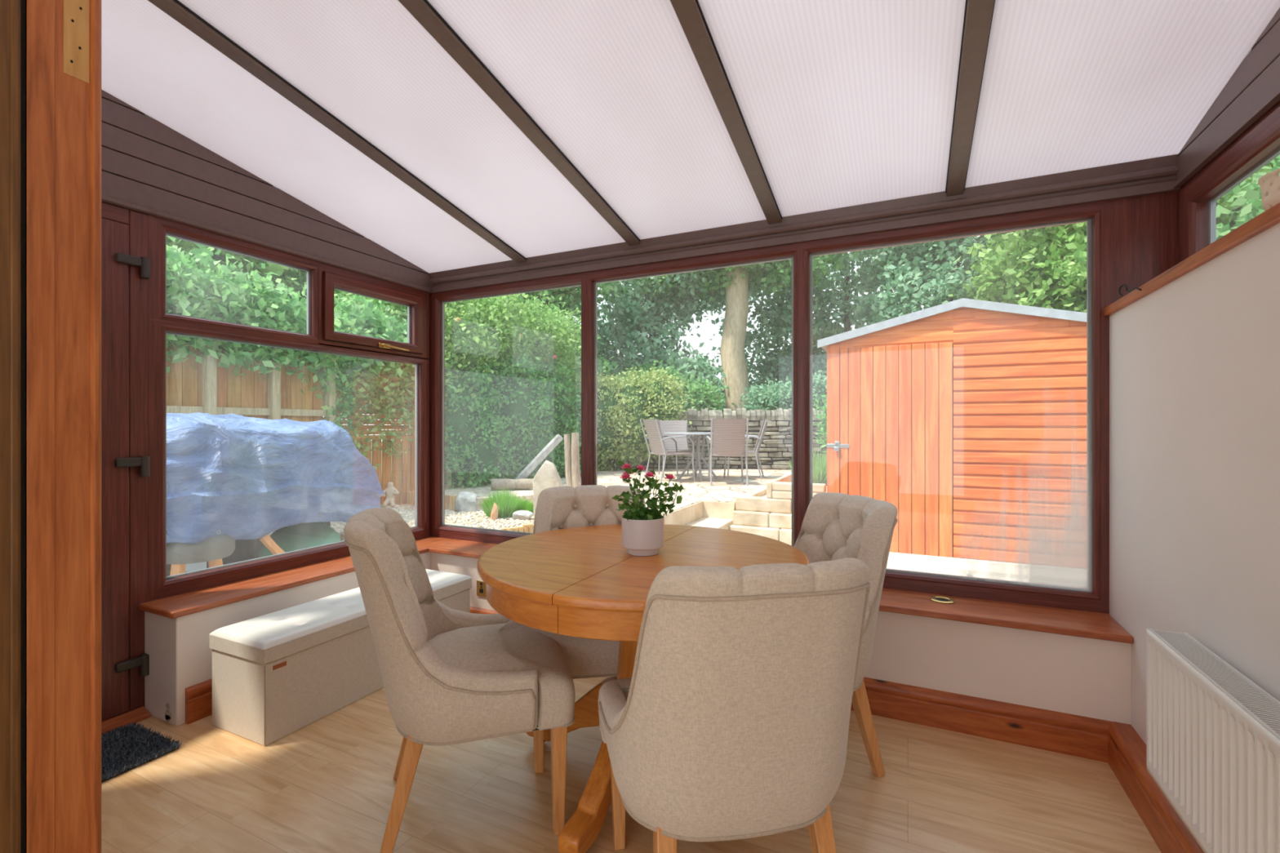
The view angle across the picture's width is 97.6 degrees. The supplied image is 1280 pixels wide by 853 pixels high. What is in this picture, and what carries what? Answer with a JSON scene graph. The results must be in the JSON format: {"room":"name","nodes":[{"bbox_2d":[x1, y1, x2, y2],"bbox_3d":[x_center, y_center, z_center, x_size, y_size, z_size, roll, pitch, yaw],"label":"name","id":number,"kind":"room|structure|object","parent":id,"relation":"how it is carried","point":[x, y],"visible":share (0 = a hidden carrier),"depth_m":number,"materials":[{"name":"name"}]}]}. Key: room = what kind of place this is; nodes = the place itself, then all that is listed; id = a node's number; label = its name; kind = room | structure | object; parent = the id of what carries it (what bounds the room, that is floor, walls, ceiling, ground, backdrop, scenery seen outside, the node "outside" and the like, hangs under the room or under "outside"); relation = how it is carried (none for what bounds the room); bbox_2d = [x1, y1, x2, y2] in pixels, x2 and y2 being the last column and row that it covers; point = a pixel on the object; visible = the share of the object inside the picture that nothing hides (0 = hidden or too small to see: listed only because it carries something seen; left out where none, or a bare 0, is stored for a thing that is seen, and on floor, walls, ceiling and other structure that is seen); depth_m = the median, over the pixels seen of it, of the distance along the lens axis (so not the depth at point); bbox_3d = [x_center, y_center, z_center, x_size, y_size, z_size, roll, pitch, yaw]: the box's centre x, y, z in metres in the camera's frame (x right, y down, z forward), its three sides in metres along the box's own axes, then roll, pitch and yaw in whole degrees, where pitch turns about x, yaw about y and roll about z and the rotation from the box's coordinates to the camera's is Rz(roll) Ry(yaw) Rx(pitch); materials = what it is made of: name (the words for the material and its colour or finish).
{"room":"sunroom","nodes":[
{"label":"sunroom","id":0,"kind":"room"},
{"bbox_2d":[144,551,431,726],"bbox_3d":[-1.701,0.967,2.876,0.350,0.435,1.316,0,0,26],"label":"wall","id":1,"kind":"structure","parent":0,"point":[180,655],"depth_m":2.28,"materials":[{"name":"white paint"}]},
{"bbox_2d":[101,201,151,734],"bbox_3d":[-2.246,0.153,1.887,0.120,2.062,0.969,0,0,26],"label":"door","id":2,"kind":"structure","parent":1,"relation":"in","point":[125,260],"depth_m":2.25,"materials":[{"name":"brown wood"}]},
{"bbox_2d":[185,678,212,724],"bbox_3d":[-1.529,1.114,2.806,0.021,0.140,1.275,0,0,26],"label":"baseboard","id":3,"kind":"structure","parent":1,"relation":"attached to","point":[198,697],"depth_m":2.26,"materials":[{"name":"brown wood"}]},
{"bbox_2d":[146,213,429,601],"bbox_3d":[-1.716,-0.080,3.006,0.112,1.612,1.511,0,0,26],"label":"window","id":4,"kind":"structure","parent":1,"relation":"in","point":[322,278],"depth_m":2.81,"materials":[{"name":"brown wood"}]},
{"bbox_2d":[138,536,461,618],"bbox_3d":[-1.611,0.739,2.956,0.284,0.026,1.575,0,0,26],"label":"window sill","id":5,"kind":"structure","parent":1,"relation":"on","point":[188,603],"depth_m":2.54,"materials":[{"name":"wood"}]},
{"bbox_2d":[101,676,1160,852],"bbox_3d":[-0.243,1.214,1.695,3.900,0.060,2.950,0,0,26],"label":"floor","id":6,"kind":"structure","parent":0,"point":[328,785],"depth_m":1.80,"materials":[{"name":"laminate"}]},
{"bbox_2d":[101,721,182,782],"bbox_3d":[-1.988,1.172,1.835,0.372,0.024,0.694,0,0,26],"label":"door mat","id":7,"kind":"object","parent":6,"relation":"on","point":[127,748],"visible":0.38,"depth_m":2.04,"materials":[{"name":"carpet"}]},
{"bbox_2d":[208,568,471,746],"bbox_3d":[-1.308,0.993,2.631,0.356,0.382,1.090,0,0,26],"label":"storage bench","id":8,"kind":"object","parent":6,"relation":"on","point":[276,674],"visible":0.65,"depth_m":2.22,"materials":[{"name":"fabric"}]},
{"bbox_2d":[343,507,575,852],"bbox_3d":[-0.560,0.725,1.766,0.645,0.925,0.573,0,0,-18],"label":"dining chair","id":9,"kind":"object","parent":6,"relation":"on","point":[450,677],"visible":0.98,"depth_m":1.54,"materials":[{"name":"fabric"}]},
{"bbox_2d":[530,484,645,773],"bbox_3d":[-0.175,0.725,2.227,0.573,0.925,0.645,0,0,-9],"label":"dining chair","id":10,"kind":"object","parent":6,"relation":"on","point":[557,508],"visible":0.17,"depth_m":2.38,"materials":[{"name":"fabric"}]},
{"bbox_2d":[477,524,809,852],"bbox_3d":[0.011,0.804,1.907,1.110,0.759,1.107,0,0,26],"label":"dining table","id":11,"kind":"object","parent":6,"relation":"on","point":[582,582],"visible":0.53,"depth_m":1.66,"materials":[{"name":"brown wood"}]},
{"bbox_2d":[622,515,664,555],"bbox_3d":[0.010,0.364,1.886,0.143,0.121,0.143,0,0,26],"label":"pot","id":12,"kind":"object","parent":11,"relation":"on","point":[642,535],"depth_m":1.83,"materials":[{"name":"ceramic"}]},
{"bbox_2d":[611,460,685,555],"bbox_3d":[0.030,0.270,1.889,0.214,0.310,0.185,0,0,26],"label":"potted plant","id":13,"kind":"object","parent":11,"relation":"on","point":[642,528],"visible":1,"depth_m":1.85,"materials":[{"name":"plant"}]},
{"bbox_2d":[619,473,631,478],"bbox_3d":[-0.048,0.164,1.856,0.041,0.018,0.041,0,0,3],"label":"flower","id":14,"kind":"object","parent":13,"relation":"on","point":[624,476],"depth_m":1.85,"materials":[{"name":"pink plant"}]},
{"bbox_2d":[620,462,631,468],"bbox_3d":[-0.045,0.131,1.866,0.041,0.018,0.041,0,0,3],"label":"flower","id":15,"kind":"object","parent":13,"relation":"on","point":[626,465],"depth_m":1.86,"materials":[{"name":"pink plant"}]},
{"bbox_2d":[636,464,645,470],"bbox_3d":[0.002,0.138,1.886,0.041,0.018,0.041,0,0,3],"label":"flower","id":16,"kind":"object","parent":13,"relation":"on","point":[640,467],"depth_m":1.88,"materials":[{"name":"pink plant"}]},
{"bbox_2d":[644,471,655,476],"bbox_3d":[0.032,0.158,1.856,0.041,0.018,0.041,0,0,3],"label":"flower","id":17,"kind":"object","parent":13,"relation":"on","point":[651,473],"depth_m":1.85,"materials":[{"name":"pink plant"}]},
{"bbox_2d":[663,473,675,479],"bbox_3d":[0.100,0.168,1.886,0.041,0.018,0.041,0,0,-42],"label":"flower","id":18,"kind":"object","parent":13,"relation":"on","point":[669,476],"depth_m":1.88,"materials":[{"name":"pink plant"}]},
{"bbox_2d":[598,557,870,852],"bbox_3d":[0.205,0.725,1.358,0.573,0.925,0.645,0,0,-11],"label":"dining chair","id":19,"kind":"object","parent":6,"relation":"on","point":[731,721],"visible":1,"depth_m":1.12,"materials":[{"name":"fabric"}]},
{"bbox_2d":[794,492,897,777],"bbox_3d":[0.560,0.725,2.038,0.645,0.925,0.573,0,0,-17],"label":"dining chair","id":20,"kind":"object","parent":6,"relation":"on","point":[835,526],"visible":0.23,"depth_m":1.92,"materials":[{"name":"fabric"}]},
{"bbox_2d":[101,0,1279,273],"bbox_3d":[-0.224,-1.250,1.758,3.860,0.612,2.980,0,0,26],"label":"ceiling","id":21,"kind":"structure","parent":0,"point":[446,135],"depth_m":1.99,"materials":[{"name":"white plastic"}]},
{"bbox_2d":[101,88,431,293],"bbox_3d":[-1.976,-1.196,2.485,0.052,0.640,2.780,0,0,26],"label":"wall paneling","id":22,"kind":"structure","parent":21,"relation":"attached to","point":[145,162],"depth_m":2.52,"materials":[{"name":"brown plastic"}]},
{"bbox_2d":[101,194,431,292],"bbox_3d":[-1.962,-0.892,2.445,0.016,0.028,2.720,0,0,26],"label":"trim","id":23,"kind":"structure","parent":22,"relation":"attached to","point":[105,198],"depth_m":2.64,"materials":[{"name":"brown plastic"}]},
{"bbox_2d":[429,154,1180,293],"bbox_3d":[0.318,-0.943,2.905,3.770,0.130,0.084,0,0,26],"label":"trim","id":24,"kind":"structure","parent":21,"relation":"attached to","point":[1154,175],"depth_m":2.55,"materials":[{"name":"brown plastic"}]},
{"bbox_2d":[1176,7,1279,179],"bbox_3d":[1.433,-1.196,0.856,0.052,0.640,2.780,0,0,26],"label":"trim","id":25,"kind":"structure","parent":21,"relation":"attached to","point":[1257,77],"depth_m":1.68,"materials":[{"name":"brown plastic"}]},
{"bbox_2d":[1173,86,1279,188],"bbox_3d":[1.393,-0.892,0.842,0.016,0.028,2.720,0,0,26],"label":"trim","id":26,"kind":"structure","parent":25,"relation":"attached to","point":[1274,97],"depth_m":1.71,"materials":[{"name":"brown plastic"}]},
{"bbox_2d":[431,552,1130,724],"bbox_3d":[0.145,0.967,2.890,3.670,0.435,0.320,0,0,26],"label":"wall","id":27,"kind":"structure","parent":0,"point":[1084,677],"depth_m":2.13,"materials":[{"name":"paint"}]},
{"bbox_2d":[429,293,431,536],"bbox_3d":[-1.389,-0.076,3.747,0.062,1.620,0.076,0,0,26],"label":"trim","id":28,"kind":"structure","parent":27,"relation":"on","point":[429,294],"depth_m":3.70,"materials":[{"name":"brown wood"}]},
{"bbox_2d":[476,580,486,597],"bbox_3d":[-0.874,0.929,3.192,0.146,0.088,0.010,0,0,26],"label":"wall socket","id":29,"kind":"object","parent":27,"relation":"attached to","point":[481,585],"visible":0.47,"depth_m":3.20,"materials":[{"name":"gold metal"}]},
{"bbox_2d":[431,271,586,544],"bbox_3d":[-0.832,-0.079,3.471,1.188,1.609,0.065,0,0,26],"label":"window","id":30,"kind":"structure","parent":27,"relation":"in","point":[438,527],"depth_m":3.65,"materials":[{"name":"brown wood"}]},
{"bbox_2d":[586,242,800,546],"bbox_3d":[0.242,-0.079,2.958,1.191,1.609,0.065,0,0,26],"label":"window","id":31,"kind":"structure","parent":27,"relation":"in","point":[792,251],"depth_m":2.87,"materials":[{"name":"brown wood"}]},
{"bbox_2d":[428,540,1133,644],"bbox_3d":[0.280,0.739,2.769,3.290,0.026,0.282,0,0,26],"label":"windowsill","id":32,"kind":"structure","parent":27,"relation":"on","point":[1082,624],"depth_m":2.19,"materials":[{"name":"wood"}]},
{"bbox_2d":[929,595,955,604],"bbox_3d":[1.262,0.723,2.340,0.092,0.006,0.092,0,0,26],"label":"cable grommet","id":33,"kind":"object","parent":32,"relation":"on","point":[940,599],"visible":1,"depth_m":2.34,"materials":[{"name":"gold metal"}]},
{"bbox_2d":[470,606,1112,763],"bbox_3d":[0.201,1.114,2.674,3.256,0.140,0.021,0,0,26],"label":"baseboard","id":34,"kind":"structure","parent":27,"relation":"attached to","point":[1076,735],"depth_m":2.12,"materials":[{"name":"brown wood"}]},
{"bbox_2d":[800,200,1109,613],"bbox_3d":[1.305,-0.079,2.450,1.166,1.609,0.065,0,0,26],"label":"window","id":35,"kind":"structure","parent":27,"relation":"in","point":[1067,566],"depth_m":2.26,"materials":[{"name":"brown wood"}]},
{"bbox_2d":[1108,222,1279,744],"bbox_3d":[1.345,0.378,0.920,0.226,1.612,2.780,0,0,26],"label":"wall","id":36,"kind":"structure","parent":0,"point":[1194,362],"depth_m":1.48,"materials":[{"name":"white paint"}]},
{"bbox_2d":[1118,284,1142,295],"bbox_3d":[1.635,-0.463,1.872,0.006,0.040,0.096,0,0,5],"label":"hook","id":37,"kind":"object","parent":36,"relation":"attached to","point":[1125,285],"visible":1,"depth_m":1.88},
{"bbox_2d":[1109,191,1178,304],"bbox_3d":[1.935,-0.601,2.150,0.231,0.570,0.052,0,0,26],"label":"trim","id":38,"kind":"structure","parent":36,"relation":"attached to","point":[1144,230],"depth_m":2.13,"materials":[{"name":"brown wood"}]},
{"bbox_2d":[1107,721,1204,852],"bbox_3d":[1.234,1.113,1.028,0.071,0.141,2.100,0,0,26],"label":"baseboard","id":39,"kind":"structure","parent":36,"relation":"attached to","point":[1126,751],"depth_m":1.68,"materials":[{"name":"brown wood"}]},
{"bbox_2d":[1103,202,1279,315],"bbox_3d":[1.320,-0.445,0.903,0.227,0.034,2.728,0,0,26],"label":"trim","id":40,"kind":"structure","parent":36,"relation":"on","point":[1268,219],"depth_m":1.44,"materials":[{"name":"brown wood"}]},
{"bbox_2d":[1257,168,1279,210],"bbox_3d":[1.511,-0.521,1.273,0.146,0.119,0.146,0,0,26],"label":"cushion","id":41,"kind":"object","parent":40,"relation":"on","point":[1269,183],"visible":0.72,"depth_m":1.29,"materials":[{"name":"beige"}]},
{"bbox_2d":[1146,627,1279,852],"bbox_3d":[1.197,0.755,0.997,0.106,0.394,1.191,0,0,26],"label":"radiator","id":42,"kind":"object","parent":36,"relation":"attached to","point":[1213,733],"visible":1,"depth_m":1.24,"materials":[{"name":"metal"}]},
{"bbox_2d":[1147,627,1279,740],"bbox_3d":[1.188,0.564,1.001,0.080,0.012,1.191,0,0,26],"label":"grille","id":43,"kind":"object","parent":42,"relation":"attached to","point":[1255,707],"depth_m":1.24,"materials":[{"name":"metal"}]},
{"bbox_2d":[1178,100,1279,262],"bbox_3d":[1.423,-0.626,0.800,0.062,0.520,2.810,0,0,26],"label":"trim","id":44,"kind":"structure","parent":36,"relation":"attached to","point":[1277,104],"depth_m":1.85,"materials":[{"name":"brown wood"}]},
{"bbox_2d":[1182,106,1279,261],"bbox_3d":[1.403,-0.638,0.795,0.062,0.425,2.685,0,0,26],"label":"window","id":45,"kind":"structure","parent":36,"relation":"in","point":[1261,145],"depth_m":1.81,"materials":[{"name":"brown wood"}]},
{"bbox_3d":[-0.736,-0.126,0.662,3.900,2.620,0.240,0,0,26],"label":"wall","id":46,"kind":"structure","parent":0,"visible":0},
{"bbox_2d":[0,0,101,852],"bbox_3d":[-0.897,0.109,0.770,0.096,2.150,0.216,0,0,26],"label":"door frame","id":47,"kind":"structure","parent":46,"relation":"in","point":[51,50],"depth_m":0.80,"materials":[{"name":"brown wood"}]},
{"label":"outside","id":48,"kind":"structure","parent":0,"visible":0},
{"bbox_2d":[371,440,401,487],"bbox_3d":[9.485,1.364,19.850,80.000,0.240,56.000,0,0,26],"label":"ground","id":49,"kind":"structure","parent":48,"point":[401,441],"depth_m":18.99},
{"bbox_2d":[166,236,377,307],"bbox_3d":[-6.790,-1.803,6.562,3.707,6.006,7.369,0,0,24],"label":"broadleaf tree","id":50,"kind":"object","parent":49,"relation":"on","point":[186,246],"visible":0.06,"depth_m":7.67,"materials":[{"name":"green plant"}]},
{"bbox_2d":[281,273,453,448],"bbox_3d":[-5.221,-1.482,10.394,4.728,5.363,3.953,0,0,32],"label":"broadleaf tree","id":51,"kind":"object","parent":49,"relation":"on","point":[283,275],"visible":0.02,"depth_m":8.89,"materials":[{"name":"green plant"}]},
{"bbox_2d":[445,281,627,383],"bbox_3d":[-2.928,-2.180,13.405,5.654,6.754,4.075,0,0,26],"label":"broadleaf tree","id":52,"kind":"object","parent":49,"relation":"on","point":[569,295],"visible":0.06,"depth_m":12.65,"materials":[{"name":"green plant"}]},
{"bbox_2d":[185,561,1027,582],"bbox_3d":[0.479,1.244,4.481,15.000,0.080,10.500,0,0,26],"label":"paving","id":53,"kind":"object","parent":49,"relation":"on","point":[200,566],"depth_m":4.67,"materials":[{"name":"stone"}]},
{"bbox_2d":[166,533,235,575],"bbox_3d":[-2.714,0.930,3.436,0.380,0.552,0.380,0,0,26],"label":"garden stool","id":54,"kind":"object","parent":53,"relation":"on","point":[212,549],"visible":0.5,"depth_m":3.31,"materials":[{"name":"grey fabric"}]},
{"bbox_2d":[166,412,385,543],"bbox_3d":[-2.929,0.368,4.069,1.369,0.926,2.239,0,0,29],"label":"tarpaulin","id":55,"kind":"object","parent":54,"relation":"on","point":[239,477],"visible":0.69,"depth_m":3.67,"materials":[{"name":"blue plastic"}]},
{"bbox_2d":[166,337,325,422],"bbox_3d":[-3.953,0.159,5.552,0.100,2.050,1.790,0,0,26],"label":"fence panel","id":56,"kind":"object","parent":53,"relation":"on","point":[212,389],"visible":0.08,"depth_m":5.58,"materials":[{"name":"wood"}]},
{"bbox_2d":[166,521,330,576],"bbox_3d":[-2.935,0.804,4.062,0.640,0.800,1.200,0,0,26],"label":"trestle","id":57,"kind":"object","parent":53,"relation":"on","point":[245,549],"visible":0.04,"depth_m":3.96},
{"bbox_2d":[259,534,284,555],"bbox_3d":[-2.306,0.954,3.736,0.389,0.500,0.067,0,0,-23],"label":"timber offcut","id":58,"kind":"object","parent":53,"relation":"on","point":[267,540],"visible":0.24,"depth_m":3.67,"materials":[{"name":"brown wood"}]},
{"bbox_2d":[257,522,340,558],"bbox_3d":[-2.475,0.958,4.040,0.405,0.534,0.516,0,0,26],"label":"sheet","id":59,"kind":"object","parent":53,"relation":"on","point":[302,535],"visible":0.27,"depth_m":4.04,"materials":[{"name":"glass"}]},
{"bbox_2d":[324,353,451,505],"bbox_3d":[-3.158,0.159,7.217,0.102,2.050,1.880,0,0,26],"label":"fence panel","id":60,"kind":"object","parent":53,"relation":"on","point":[391,466],"visible":0.23,"depth_m":7.16,"materials":[{"name":"wood"}]},
{"bbox_2d":[166,235,414,399],"bbox_3d":[-4.004,-1.073,5.852,1.705,1.596,3.958,0,0,26],"label":"climbing shrub","id":61,"kind":"object","parent":60,"relation":"attached to","point":[193,291],"visible":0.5,"depth_m":5.55,"materials":[{"name":"green plant"}]},
{"bbox_2d":[311,365,414,469],"bbox_3d":[-3.228,-0.017,7.060,0.628,1.487,1.925,0,0,26],"label":"climbing shrub","id":62,"kind":"object","parent":60,"relation":"hanging from","point":[406,414],"visible":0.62,"depth_m":6.87,"materials":[{"name":"green plant"}]},
{"bbox_2d":[307,321,491,425],"bbox_3d":[-3.225,-0.717,7.398,1.163,1.586,3.023,0,0,29],"label":"climbing shrub","id":63,"kind":"object","parent":60,"relation":"attached to","point":[380,380],"visible":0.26,"depth_m":6.96,"materials":[{"name":"green plant"}]},
{"bbox_2d":[268,500,531,541],"bbox_3d":[-1.929,1.129,7.793,3.600,0.210,6.800,0,0,26],"label":"gravel bed","id":64,"kind":"object","parent":53,"relation":"on","point":[342,536],"visible":0.03,"depth_m":5.84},
{"bbox_2d":[382,481,399,508],"bbox_3d":[-3.139,0.866,7.055,0.220,0.336,0.228,0,0,-9],"label":"cherub statue","id":65,"kind":"object","parent":64,"relation":"on","point":[390,491],"visible":0.87,"depth_m":7.02,"materials":[{"name":"stone"}]},
{"bbox_2d":[406,490,457,511],"bbox_3d":[-2.614,0.965,7.030,1.080,0.259,0.086,0,0,36],"label":"edging","id":66,"kind":"object","parent":64,"relation":"on","point":[450,500],"visible":0.29,"depth_m":6.82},
{"bbox_2d":[330,504,534,533],"bbox_3d":[-2.258,1.019,6.069,2.550,0.052,2.201,0,0,26],"label":"gravel","id":67,"kind":"object","parent":64,"relation":"on","point":[407,513],"visible":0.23,"depth_m":6.04,"materials":[{"name":"gravel"}]},
{"bbox_2d":[512,510,533,519],"bbox_3d":[-1.276,0.985,6.126,0.224,0.128,0.162,0,0,34],"label":"flat rock","id":68,"kind":"object","parent":67,"relation":"on","point":[521,514],"visible":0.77,"depth_m":6.08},
{"bbox_2d":[454,491,477,511],"bbox_3d":[-2.098,0.935,6.779,0.274,0.302,0.255,0,0,-9],"label":"boulder","id":69,"kind":"object","parent":64,"relation":"on","point":[467,501],"visible":0.72,"depth_m":6.68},
{"bbox_2d":[490,502,497,519],"bbox_3d":[-1.597,0.953,6.121,0.079,0.247,0.083,0,0,31],"label":"rock","id":70,"kind":"object","parent":64,"relation":"on","point":[494,515],"visible":0.78,"depth_m":6.09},
{"bbox_2d":[480,487,523,519],"bbox_3d":[-1.552,0.832,6.335,0.520,0.389,0.530,0,0,26],"label":"grass tuft","id":71,"kind":"object","parent":64,"relation":"on","point":[506,508],"visible":0.7,"depth_m":6.24,"materials":[{"name":"plant"}]},
{"bbox_2d":[517,496,533,512],"bbox_3d":[-1.381,0.907,6.525,0.424,0.239,0.429,0,0,-17],"label":"grass tuft","id":72,"kind":"object","parent":64,"relation":"on","point":[528,506],"visible":0.23,"depth_m":6.46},
{"bbox_2d":[533,460,562,516],"bbox_3d":[-1.021,0.756,6.278,0.355,0.756,0.133,0,0,11],"label":"stone","id":73,"kind":"object","parent":64,"relation":"on","point":[548,476],"visible":0.49,"depth_m":6.25,"materials":[{"name":"stone"}]},
{"bbox_2d":[381,476,581,510],"bbox_3d":[-1.744,1.034,8.991,2.900,0.300,4.280,0,0,26],"label":"bed","id":74,"kind":"object","parent":53,"relation":"on","point":[479,491],"depth_m":7.59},
{"bbox_2d":[293,268,599,381],"bbox_3d":[-2.606,-0.788,9.096,2.225,3.347,5.564,0,0,36],"label":"tree","id":75,"kind":"object","parent":74,"relation":"on","point":[538,332],"visible":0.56,"depth_m":9.06,"materials":[{"name":"green plant"}]},
{"bbox_2d":[392,348,607,488],"bbox_3d":[-2.116,-0.021,9.437,1.886,2.468,4.264,0,0,38],"label":"hedge","id":76,"kind":"object","parent":74,"relation":"on","point":[513,415],"visible":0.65,"depth_m":8.78,"materials":[{"name":"green plant"}]},
{"bbox_2d":[490,478,533,489],"bbox_3d":[-1.738,0.800,7.793,0.651,0.164,0.168,0,0,-7],"label":"fallen log","id":77,"kind":"object","parent":74,"relation":"on","point":[523,483],"visible":0.85,"depth_m":7.74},
{"bbox_2d":[564,432,581,487],"bbox_3d":[-0.897,0.498,7.616,0.262,0.829,0.184,0,0,26],"label":"wooden post","id":78,"kind":"object","parent":74,"relation":"on","point":[572,472],"visible":0.86,"depth_m":7.55,"materials":[{"name":"wood"}]},
{"bbox_3d":[-1.750,0.869,7.985,0.399,0.079,0.205,0,0,26],"label":"flat rock","id":79,"kind":"object","parent":74,"relation":"on","visible":0},
{"bbox_2d":[514,434,563,479],"bbox_3d":[-1.485,0.489,8.150,0.717,0.743,0.160,0,0,-18],"label":"leaning slab","id":80,"kind":"object","parent":79,"relation":"on","point":[557,438],"visible":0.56,"depth_m":8.10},
{"bbox_2d":[501,524,533,533],"bbox_3d":[-1.228,1.114,5.535,1.515,0.281,0.206,0,0,-41],"label":"edging","id":81,"kind":"object","parent":53,"relation":"on","point":[528,528],"visible":0.07,"depth_m":5.54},
{"bbox_2d":[580,467,826,525],"bbox_3d":[2.764,1.029,7.976,8.977,0.410,6.246,0,0,7],"label":"paving","id":82,"kind":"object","parent":53,"relation":"on","point":[700,500],"visible":0.17,"depth_m":7.75,"materials":[{"name":"stone"}]},
{"bbox_2d":[640,418,695,483],"bbox_3d":[0.409,0.359,8.425,0.678,0.936,0.596,0,0,-26],"label":"patio chair","id":83,"kind":"object","parent":82,"relation":"on","point":[652,427],"visible":0.98,"depth_m":8.30,"materials":[{"name":"fabric"}]},
{"bbox_2d":[657,420,694,477],"bbox_3d":[0.596,0.359,9.407,0.596,0.936,0.678,0,0,-4],"label":"patio chair","id":84,"kind":"object","parent":82,"relation":"on","point":[666,426],"visible":0.63,"depth_m":9.62,"materials":[{"name":"fabric"}]},
{"bbox_2d":[663,432,718,481],"bbox_3d":[0.900,0.466,8.700,1.070,0.739,1.070,0,0,26],"label":"patio table","id":85,"kind":"object","parent":82,"relation":"on","point":[697,434],"visible":0.76,"depth_m":8.67,"materials":[{"name":"metal"}]},
{"bbox_2d":[597,407,826,469],"bbox_3d":[1.929,0.262,10.951,8.100,1.255,0.360,0,0,6],"label":"stone wall","id":86,"kind":"structure","parent":82,"relation":"on","point":[775,452],"depth_m":10.80,"materials":[{"name":"stone"}]},
{"bbox_2d":[566,364,693,471],"bbox_3d":[-0.405,-0.110,10.535,2.982,2.095,1.513,0,0,-5],"label":"bush","id":87,"kind":"object","parent":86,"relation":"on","point":[623,407],"visible":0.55,"depth_m":10.30,"materials":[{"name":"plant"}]},
{"bbox_2d":[706,418,749,485],"bbox_3d":[1.256,0.359,8.043,0.596,0.936,0.678,0,0,4],"label":"patio chair","id":88,"kind":"object","parent":82,"relation":"on","point":[729,438],"visible":1,"depth_m":7.82,"materials":[{"name":"fabric"}]},
{"bbox_2d":[723,419,768,479],"bbox_3d":[1.715,0.359,9.035,0.678,0.936,0.596,0,0,16],"label":"patio chair","id":89,"kind":"object","parent":82,"relation":"on","point":[765,422],"visible":0.85,"depth_m":8.80,"materials":[{"name":"metal"}]},
{"bbox_2d":[786,447,826,483],"bbox_3d":[2.558,0.506,8.048,0.884,0.565,0.908,0,0,26],"label":"ornamental grass","id":90,"kind":"object","parent":82,"relation":"on","point":[820,466],"depth_m":7.82,"materials":[{"name":"green plant"}]},
{"bbox_2d":[813,395,826,453],"bbox_3d":[3.793,0.009,9.706,1.379,1.529,1.785,0,0,-45],"label":"shrub","id":91,"kind":"object","parent":82,"relation":"on","point":[824,428],"visible":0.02,"depth_m":9.80,"materials":[{"name":"green plant"}]},
{"bbox_2d":[685,517,733,529],"bbox_3d":[0.625,1.107,5.681,0.370,0.195,1.090,0,0,26],"label":"steps","id":92,"kind":"structure","parent":53,"relation":"on","point":[721,523],"depth_m":5.87,"materials":[{"name":"stone"}]},
{"bbox_2d":[728,474,826,546],"bbox_3d":[1.652,0.894,6.298,0.950,0.620,1.350,0,0,26],"label":"stone steps","id":93,"kind":"structure","parent":53,"relation":"on","point":[763,511],"depth_m":5.82,"materials":[{"name":"stone"}]},
{"bbox_2d":[817,297,1086,568],"bbox_3d":[3.190,0.056,5.701,2.380,2.297,2.062,0,0,26],"label":"garden shed","id":94,"kind":"object","parent":53,"relation":"on","point":[968,450],"visible":0.68,"depth_m":4.81,"materials":[{"name":"orange wood"}]},
{"bbox_2d":[886,556,1026,579],"bbox_3d":[2.977,1.192,4.607,3.400,0.045,0.320,0,0,26],"label":"path","id":95,"kind":"structure","parent":53,"relation":"on","point":[913,563],"depth_m":4.67,"materials":[{"name":"stone"}]},
{"bbox_2d":[1216,155,1279,239],"bbox_3d":[8.024,-1.412,4.804,3.629,5.230,5.223,0,0,-20],"label":"broadleaf tree","id":96,"kind":"object","parent":53,"relation":"on","point":[1254,197],"visible":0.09,"depth_m":6.22,"materials":[{"name":"green plant"}]},
{"bbox_2d":[574,267,727,409],"bbox_3d":[0.385,-2.321,14.211,4.937,7.018,3.768,0,0,35],"label":"conifer tree","id":97,"kind":"object","parent":49,"relation":"on","point":[633,322],"visible":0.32,"depth_m":13.55,"materials":[{"name":"green plant"}]},
{"bbox_2d":[607,351,734,415],"bbox_3d":[0.433,-0.516,12.465,3.326,2.234,1.844,0,0,19],"label":"shrub","id":98,"kind":"object","parent":49,"relation":"on","point":[702,398],"visible":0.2,"depth_m":12.15,"materials":[{"name":"green plant"}]},
{"bbox_2d":[684,348,763,416],"bbox_3d":[1.154,-0.679,20.189,7.841,4.283,5.944,0,0,21],"label":"broadleaf tree","id":99,"kind":"object","parent":49,"relation":"on","point":[719,386],"visible":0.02,"depth_m":19.02,"materials":[{"name":"green plant"}]},
{"bbox_2d":[622,248,871,413],"bbox_3d":[2.127,-2.312,13.382,6.061,7.076,3.674,0,0,37],"label":"tree","id":100,"kind":"object","parent":49,"relation":"on","point":[737,278],"visible":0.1,"depth_m":12.85,"materials":[{"name":"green plant"}]},
{"bbox_2d":[735,368,826,412],"bbox_3d":[3.974,-0.339,11.781,4.099,2.019,1.824,0,0,12],"label":"shrub","id":101,"kind":"object","parent":49,"relation":"on","point":[775,397],"visible":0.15,"depth_m":11.76,"materials":[{"name":"green plant"}]},
{"bbox_2d":[693,248,917,399],"bbox_3d":[4.039,-2.570,14.831,7.336,7.574,3.816,0,0,28],"label":"conifer tree","id":102,"kind":"object","parent":49,"relation":"on","point":[780,360],"visible":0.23,"depth_m":14.15,"materials":[{"name":"green plant"}]},
{"bbox_2d":[833,228,1059,360],"bbox_3d":[7.235,-2.520,11.977,5.862,7.413,3.433,0,0,21],"label":"conifer tree","id":103,"kind":"object","parent":49,"relation":"on","point":[935,260],"visible":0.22,"depth_m":11.89,"materials":[{"name":"green plant"}]},
{"bbox_2d":[947,157,1279,312],"bbox_3d":[8.525,-2.459,9.632,5.953,7.318,3.678,0,0,34],"label":"broadleaf tree","id":104,"kind":"object","parent":49,"relation":"on","point":[1061,284],"visible":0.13,"depth_m":9.82,"materials":[{"name":"green plant"}]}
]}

